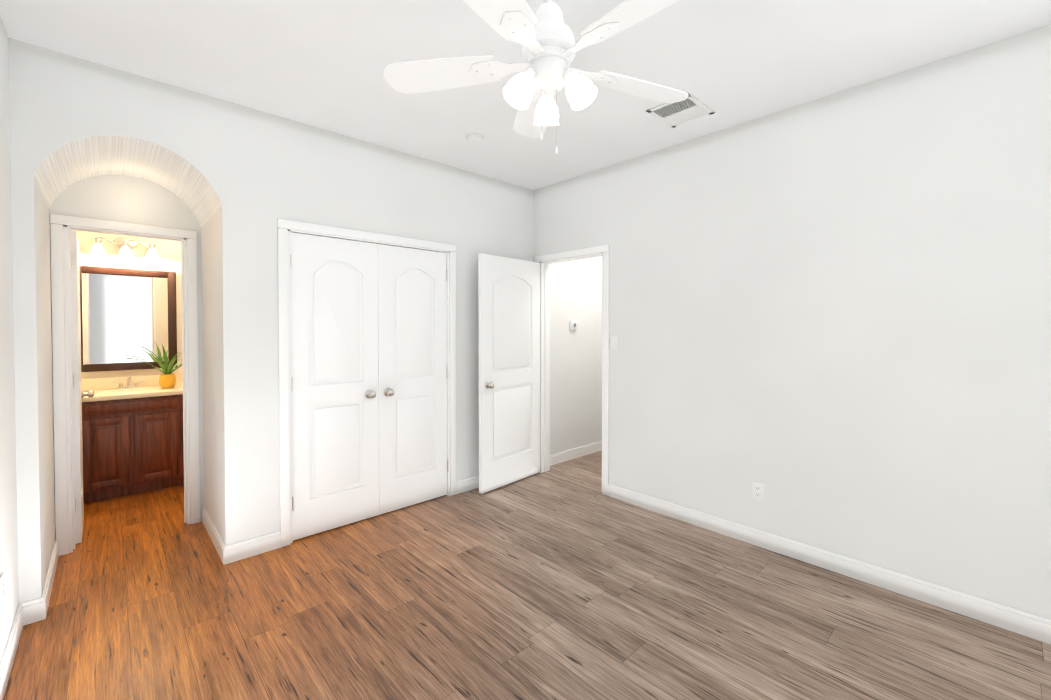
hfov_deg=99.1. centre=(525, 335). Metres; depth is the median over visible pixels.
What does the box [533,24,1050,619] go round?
wall
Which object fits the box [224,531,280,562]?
baseboard
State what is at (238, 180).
wall
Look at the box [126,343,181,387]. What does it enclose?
plant
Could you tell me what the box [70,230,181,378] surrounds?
wall
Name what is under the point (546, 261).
door frame
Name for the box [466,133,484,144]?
smoke detector
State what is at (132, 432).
bathroom vanity
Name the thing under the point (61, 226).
door frame
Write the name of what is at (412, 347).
closet door
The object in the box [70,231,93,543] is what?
bathroom door
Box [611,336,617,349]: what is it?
light switch
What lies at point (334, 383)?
closet door
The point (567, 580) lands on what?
floor
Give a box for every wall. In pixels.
[0,15,18,661]
[8,38,601,603]
[50,175,203,544]
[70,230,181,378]
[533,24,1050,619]
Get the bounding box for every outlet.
[0,572,4,608]
[752,481,763,501]
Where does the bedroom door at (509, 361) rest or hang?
in the wall at (829, 320)
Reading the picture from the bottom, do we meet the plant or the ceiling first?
the plant
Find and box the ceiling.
[0,0,1050,189]
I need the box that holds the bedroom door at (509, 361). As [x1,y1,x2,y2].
[478,253,539,493]
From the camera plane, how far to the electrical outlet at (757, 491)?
2.88 m
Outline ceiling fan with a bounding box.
[383,0,688,153]
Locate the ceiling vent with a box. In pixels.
[646,93,714,127]
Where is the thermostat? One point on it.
(573, 325)
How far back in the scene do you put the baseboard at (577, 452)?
4.82 m
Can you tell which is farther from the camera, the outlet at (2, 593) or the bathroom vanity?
the bathroom vanity
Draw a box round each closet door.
[290,232,378,539]
[378,244,447,514]
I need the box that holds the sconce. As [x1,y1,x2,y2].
[90,237,158,257]
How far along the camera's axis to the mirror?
4.07 m
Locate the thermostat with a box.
[570,321,576,329]
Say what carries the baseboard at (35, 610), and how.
attached to the wall at (8, 531)
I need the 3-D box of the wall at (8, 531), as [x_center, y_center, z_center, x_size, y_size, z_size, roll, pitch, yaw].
[-1.837,0.009,1.417,0.120,2.740,6.590,-1,1,-43]
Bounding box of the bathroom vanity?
[82,373,183,502]
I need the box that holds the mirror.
[80,265,176,371]
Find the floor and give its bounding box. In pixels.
[3,450,1050,699]
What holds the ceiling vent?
in the ceiling
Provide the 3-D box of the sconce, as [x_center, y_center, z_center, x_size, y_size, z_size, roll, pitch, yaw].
[-3.579,-0.800,4.013,0.454,0.178,0.155,-1,1,-43]
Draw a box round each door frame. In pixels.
[50,214,199,555]
[535,245,608,495]
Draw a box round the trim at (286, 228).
[277,219,456,546]
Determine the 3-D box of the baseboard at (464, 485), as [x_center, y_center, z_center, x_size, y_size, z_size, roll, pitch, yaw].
[-0.251,1.282,4.095,0.913,0.105,0.014,-1,1,-43]
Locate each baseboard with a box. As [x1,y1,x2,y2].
[0,540,58,699]
[202,507,227,564]
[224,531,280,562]
[457,475,478,493]
[550,441,601,465]
[608,483,1050,643]
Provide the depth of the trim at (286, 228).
2.91 m
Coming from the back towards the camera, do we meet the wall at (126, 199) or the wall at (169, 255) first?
the wall at (169, 255)
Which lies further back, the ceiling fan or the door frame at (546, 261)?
the door frame at (546, 261)
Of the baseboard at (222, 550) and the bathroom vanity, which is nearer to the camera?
the baseboard at (222, 550)
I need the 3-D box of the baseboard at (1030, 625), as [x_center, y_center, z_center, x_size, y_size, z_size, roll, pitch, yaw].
[1.752,1.307,2.612,0.014,0.105,3.103,-1,1,-43]

